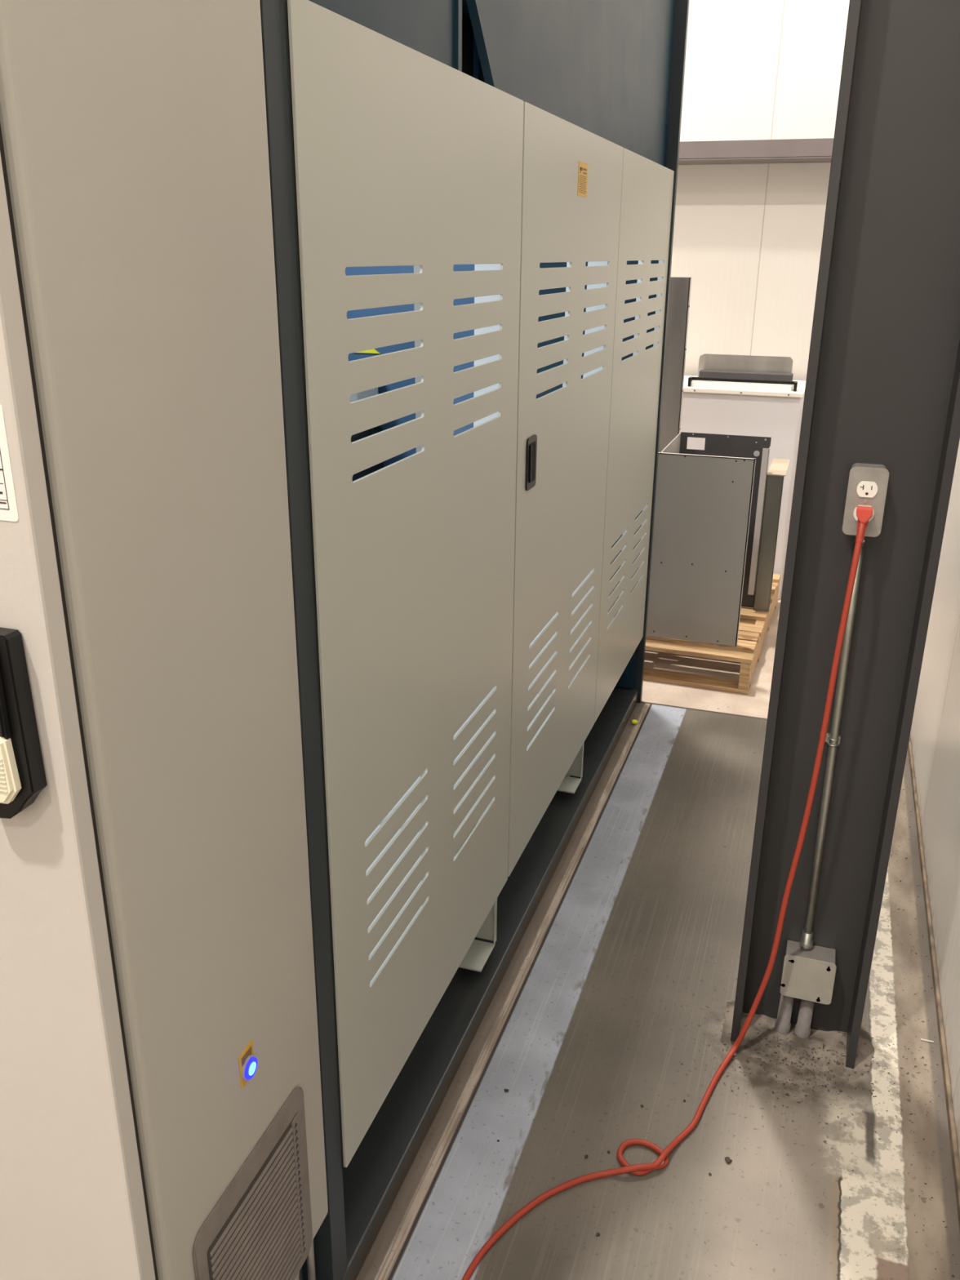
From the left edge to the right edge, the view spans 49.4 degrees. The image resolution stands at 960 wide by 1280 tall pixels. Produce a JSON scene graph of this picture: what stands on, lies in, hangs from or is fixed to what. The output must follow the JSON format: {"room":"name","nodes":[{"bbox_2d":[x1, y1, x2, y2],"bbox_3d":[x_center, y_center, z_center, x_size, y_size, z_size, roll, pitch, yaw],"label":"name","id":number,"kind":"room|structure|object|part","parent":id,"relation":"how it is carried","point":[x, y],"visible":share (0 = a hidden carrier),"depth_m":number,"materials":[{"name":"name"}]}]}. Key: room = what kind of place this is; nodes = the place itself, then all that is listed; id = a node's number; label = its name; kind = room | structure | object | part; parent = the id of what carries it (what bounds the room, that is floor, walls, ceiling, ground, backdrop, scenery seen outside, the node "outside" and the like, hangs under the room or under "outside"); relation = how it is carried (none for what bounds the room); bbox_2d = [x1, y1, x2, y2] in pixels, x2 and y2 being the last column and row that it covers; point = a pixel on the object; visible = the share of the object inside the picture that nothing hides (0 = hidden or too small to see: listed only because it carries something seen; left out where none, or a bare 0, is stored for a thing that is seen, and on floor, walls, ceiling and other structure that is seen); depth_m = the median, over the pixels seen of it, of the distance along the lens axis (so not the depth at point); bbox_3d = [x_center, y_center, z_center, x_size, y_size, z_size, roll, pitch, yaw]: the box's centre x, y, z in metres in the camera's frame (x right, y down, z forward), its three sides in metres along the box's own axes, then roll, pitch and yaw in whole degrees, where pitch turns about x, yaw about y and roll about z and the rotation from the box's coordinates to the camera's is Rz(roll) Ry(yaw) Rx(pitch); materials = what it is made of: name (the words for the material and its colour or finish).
{"room":"factory floor","nodes":[
{"label":"factory floor","id":0,"kind":"room"},
{"bbox_2d":[355,584,959,1279],"bbox_3d":[-4.080,1.073,1.750,9.485,0.100,11.800,7,21,17],"label":"floor","id":1,"kind":"structure","parent":0,"point":[671,867],"depth_m":2.13,"materials":[{"name":"concrete"}]},
{"bbox_2d":[0,0,328,1279],"bbox_3d":[-0.675,0.129,1.218,0.828,2.102,0.448,7,21,17],"label":"enclosure","id":2,"kind":"object","parent":1,"relation":"on","point":[162,1118],"visible":1,"depth_m":0.99,"materials":[{"name":"beige metal"}]},
{"bbox_3d":[-0.408,0.103,0.868,0.053,0.076,0.013,7,21,17],"label":"lever","id":3,"kind":"part","parent":2,"relation":"part of","materials":[{"name":"beige plastic"}]},
{"bbox_3d":[-0.400,0.074,0.867,0.060,0.173,0.027,7,21,17],"label":"swing handle","id":4,"kind":"part","parent":2,"relation":"part of","materials":[{"name":"black plastic"}]},
{"bbox_3d":[-0.734,0.076,1.016,0.824,1.864,0.024,7,21,17],"label":"cabinet door","id":5,"kind":"part","parent":2,"relation":"part of","materials":[{"name":"white metal"}]},
{"bbox_3d":[-0.281,0.512,1.259,0.002,0.047,0.031,7,21,17],"label":"legend plate","id":6,"kind":"part","parent":2,"relation":"part of","materials":[{"name":"orange"}]},
{"bbox_2d":[192,1086,312,1279],"bbox_3d":[-0.283,0.781,1.349,0.008,0.305,0.262,7,21,17],"label":"vent grille","id":7,"kind":"object","parent":2,"relation":"attached to","point":[258,1225],"depth_m":1.34,"materials":[{"name":"grey metal"}]},
{"bbox_2d":[259,0,689,1279],"bbox_3d":[-0.252,-0.618,2.518,0.980,2.600,2.616,7,21,17],"label":"machine","id":8,"kind":"object","parent":1,"relation":"on","point":[473,202],"visible":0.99,"depth_m":1.78,"materials":[{"name":"grey metal"}]},
{"bbox_3d":[-0.238,-0.144,1.243,0.056,2.600,0.048,7,21,17],"label":"frame post","id":9,"kind":"part","parent":8,"relation":"part of","materials":[{"name":"grey metal"}]},
{"bbox_3d":[-0.077,-0.061,1.717,0.024,1.578,0.843,7,21,17],"label":"panel","id":10,"kind":"part","parent":8,"relation":"part of","materials":[{"name":"grey metal"}]},
{"bbox_2d":[364,824,454,983],"bbox_3d":[-0.551,0.549,2.133,0.820,0.015,0.820,7,21,17],"label":"vent","id":11,"kind":"object","parent":8,"relation":"on","point":[379,825],"depth_m":2.21,"materials":[{"name":"grey metal"}]},
{"bbox_3d":[-0.267,-1.263,2.274,0.904,0.020,2.580,7,21,17],"label":"ceiling plate","id":12,"kind":"part","parent":8,"relation":"part of","materials":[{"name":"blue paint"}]},
{"bbox_3d":[-0.273,0.578,2.952,0.968,0.056,2.584,7,21,17],"label":"sill","id":13,"kind":"part","parent":8,"relation":"part of","materials":[{"name":"metal"}]},
{"bbox_3d":[0.104,-0.362,2.128,0.004,0.106,0.067,7,21,17],"label":"recessed handle","id":14,"kind":"part","parent":8,"relation":"part of","materials":[{"name":"black plastic"}]},
{"bbox_2d":[528,440,536,483],"bbox_3d":[0.108,-0.362,2.127,0.004,0.080,0.044,7,21,17],"label":"door handle","id":15,"kind":"object","parent":8,"relation":"on","point":[532,444],"depth_m":2.13,"materials":[{"name":"black plastic"}]},
{"bbox_2d":[526,693,551,748],"bbox_3d":[-0.274,0.266,2.902,0.820,0.015,0.830,7,21,17],"label":"vent","id":16,"kind":"object","parent":8,"relation":"on","point":[537,694],"depth_m":3.03,"materials":[{"name":"grey metal"}]},
{"bbox_3d":[0.200,-0.344,2.486,0.024,1.578,0.872,7,21,17],"label":"panel","id":17,"kind":"part","parent":8,"relation":"part of","materials":[{"name":"grey metal"}]},
{"bbox_3d":[0.470,-0.621,3.237,0.024,1.578,0.810,7,21,17],"label":"panel","id":18,"kind":"part","parent":8,"relation":"part of","materials":[{"name":"grey metal"}]},
{"bbox_3d":[0.407,-1.010,3.591,0.459,2.600,0.028,7,21,17],"label":"plate","id":19,"kind":"part","parent":8,"relation":"part of","materials":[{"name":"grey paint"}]},
{"bbox_2d":[631,719,638,724],"bbox_3d":[0.562,0.297,3.780,0.026,0.017,0.026,7,21,17],"label":"yellow earplug","id":20,"kind":"object","parent":1,"relation":"on","point":[633,722],"visible":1,"depth_m":3.77,"materials":[{"name":"yellow"}]},
{"bbox_2d":[461,506,872,1279],"bbox_3d":[0.267,0.432,1.734,1.052,1.187,0.129,-18,27,-40],"label":"extension cord","id":21,"kind":"object","parent":1,"relation":"on","point":[864,513],"visible":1,"depth_m":1.93,"materials":[{"name":"red plastic"}]},
{"bbox_2d":[643,573,780,694],"bbox_3d":[0.772,-0.119,4.722,1.053,0.146,1.245,7,21,17],"label":"wooden pallet","id":22,"kind":"object","parent":1,"relation":"on","point":[753,626],"visible":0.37,"depth_m":4.15,"materials":[{"name":"brown wood"}]},
{"bbox_2d":[658,276,691,452],"bbox_3d":[0.702,-0.858,4.538,0.330,1.364,0.040,7,21,17],"label":"sheet","id":23,"kind":"object","parent":22,"relation":"on","point":[680,287],"visible":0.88,"depth_m":4.36,"materials":[{"name":"grey metal"}]},
{"bbox_2d":[646,431,771,646],"bbox_3d":[0.855,-0.439,4.304,0.560,0.744,0.520,7,21,17],"label":"metal cabinet","id":24,"kind":"object","parent":22,"relation":"on","point":[709,504],"depth_m":4.07,"materials":[{"name":"grey metal"}]},
{"bbox_2d":[753,458,790,611],"bbox_3d":[1.284,-0.466,4.592,0.075,0.600,0.368,7,21,17],"label":"channel","id":25,"kind":"object","parent":22,"relation":"on","point":[778,468],"visible":1,"depth_m":4.44,"materials":[{"name":"metal"}]},
{"bbox_3d":[1.287,-0.744,4.489,0.075,0.006,0.368,7,21,17],"label":"plate","id":26,"kind":"part","parent":25,"relation":"part of","materials":[{"name":"beige paint"}]},
{"bbox_2d":[493,748,957,1276],"bbox_3d":[0.654,0.713,2.665,0.922,0.018,2.490,7,21,17],"label":"debris","id":27,"kind":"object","parent":1,"relation":"on","point":[953,1275],"depth_m":2.20,"materials":[{"name":"grey"}]},
{"bbox_2d":[724,1156,732,1164],"bbox_3d":[0.467,0.979,1.964,0.013,0.005,0.015,-10,23,-26],"label":"crumb","id":28,"kind":"object","parent":1,"relation":"on","point":[727,1159],"visible":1,"depth_m":1.96,"materials":[{"name":"grey"}]},
{"bbox_2d":[680,375,805,599],"bbox_3d":[1.025,-0.835,5.359,1.141,1.049,0.528,7,21,17],"label":"appliance","id":29,"kind":"object","parent":1,"relation":"on","point":[773,409],"visible":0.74,"depth_m":4.93,"materials":[{"name":"white metal"}]},
{"bbox_3d":[1.245,-1.217,4.947,0.500,0.041,0.110,7,21,17],"label":"rail","id":30,"kind":"part","parent":29,"relation":"part of","materials":[{"name":"metal"}]},
{"bbox_3d":[1.030,-1.277,5.196,1.141,0.023,0.526,7,21,17],"label":"lid","id":31,"kind":"part","parent":29,"relation":"part of","materials":[{"name":"white metal"}]},
{"bbox_2d":[697,353,793,381],"bbox_3d":[1.289,-1.315,5.083,0.460,0.128,0.124,7,21,17],"label":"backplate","id":32,"kind":"object","parent":29,"relation":"on","point":[712,366],"visible":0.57,"depth_m":5.10,"materials":[{"name":"metal"}]},
{"bbox_2d":[774,994,794,1035],"bbox_3d":[0.660,0.807,2.261,0.034,0.134,0.033,7,21,17],"label":"pipe stub","id":33,"kind":"object","parent":1,"relation":"on","point":[782,1024],"visible":0.77,"depth_m":2.25,"materials":[{"name":"grey plastic"}]},
{"bbox_2d":[720,1000,874,1080],"bbox_3d":[0.683,0.891,2.180,0.360,0.028,0.330,7,21,17],"label":"column base","id":34,"kind":"object","parent":1,"relation":"on","point":[835,1041],"visible":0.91,"depth_m":2.23,"materials":[{"name":"grey concrete"}]},
{"bbox_2d":[794,999,814,1038],"bbox_3d":[0.699,0.812,2.249,0.034,0.134,0.033,7,21,17],"label":"pipe stub","id":35,"kind":"object","parent":1,"relation":"on","point":[802,1027],"visible":0.77,"depth_m":2.24,"materials":[{"name":"grey plastic"}]},
{"bbox_2d":[730,0,959,1069],"bbox_3d":[0.721,-2.399,1.091,0.254,6.950,0.177,7,21,17],"label":"steel column","id":36,"kind":"structure","parent":1,"relation":"on","point":[882,387],"depth_m":1.86,"materials":[{"name":"black metal"}]},
{"bbox_2d":[779,940,836,1004],"bbox_3d":[0.694,0.702,2.209,0.106,0.104,0.056,7,21,17],"label":"junction box","id":37,"kind":"object","parent":36,"relation":"attached to","point":[808,975],"visible":0.98,"depth_m":2.19,"materials":[{"name":"metal"}]},
{"bbox_2d":[799,535,866,949],"bbox_3d":[0.685,0.222,2.049,0.042,0.899,0.032,7,21,17],"label":"conduit","id":38,"kind":"object","parent":36,"relation":"attached to","point":[806,942],"visible":0.73,"depth_m":2.05,"materials":[{"name":"metal"}]},
{"bbox_2d":[842,462,888,537],"bbox_3d":[0.687,-0.251,1.860,0.065,0.123,0.057,7,21,17],"label":"outlet box","id":39,"kind":"object","parent":36,"relation":"attached to","point":[868,483],"visible":0.86,"depth_m":1.83,"materials":[{"name":"metal"}]},
{"bbox_2d":[853,505,874,521],"bbox_3d":[0.678,-0.224,1.843,0.034,0.028,0.003,7,21,17],"label":"receptacle","id":40,"kind":"object","parent":39,"relation":"attached to","point":[855,519],"depth_m":1.84,"materials":[{"name":"white"}]},
{"bbox_2d":[857,480,877,497],"bbox_3d":[0.678,-0.264,1.828,0.034,0.028,0.003,7,21,17],"label":"receptacle","id":41,"kind":"object","parent":39,"relation":"attached to","point":[865,489],"depth_m":1.83,"materials":[{"name":"white plastic"}]},
{"bbox_2d":[920,1038,933,1043],"bbox_3d":[0.972,0.871,2.268,0.026,0.003,0.003,7,21,17],"label":"chip","id":42,"kind":"object","parent":1,"relation":"on","point":[925,1040],"visible":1,"depth_m":2.27,"materials":[{"name":"white"}]},
{"bbox_2d":[671,0,849,380],"bbox_3d":[-2.226,-4.176,5.730,9.385,7.000,0.100,7,21,17],"label":"wall","id":43,"kind":"structure","parent":0,"point":[748,237],"depth_m":5.09,"materials":[{"name":"white paint"}]},
{"bbox_2d":[678,137,833,164],"bbox_3d":[-2.254,-2.754,6.050,9.280,0.080,0.279,7,21,17],"label":"steel girt","id":44,"kind":"object","parent":43,"relation":"attached to","point":[790,150],"visible":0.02,"depth_m":4.83,"materials":[{"name":"grey paint"}]},
{"bbox_2d":[910,440,959,1163],"bbox_3d":[0.396,-1.696,-0.880,0.100,7.000,11.800,7,21,17],"label":"wall","id":45,"kind":"structure","parent":0,"point":[935,733],"depth_m":2.81,"materials":[{"name":"white paint"}]},
{"bbox_2d":[907,736,959,1230],"bbox_3d":[1.098,0.765,2.529,0.008,0.022,6.698,7,21,17],"label":"baseboard","id":46,"kind":"structure","parent":45,"relation":"attached to","point":[953,1144],"depth_m":2.35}
]}

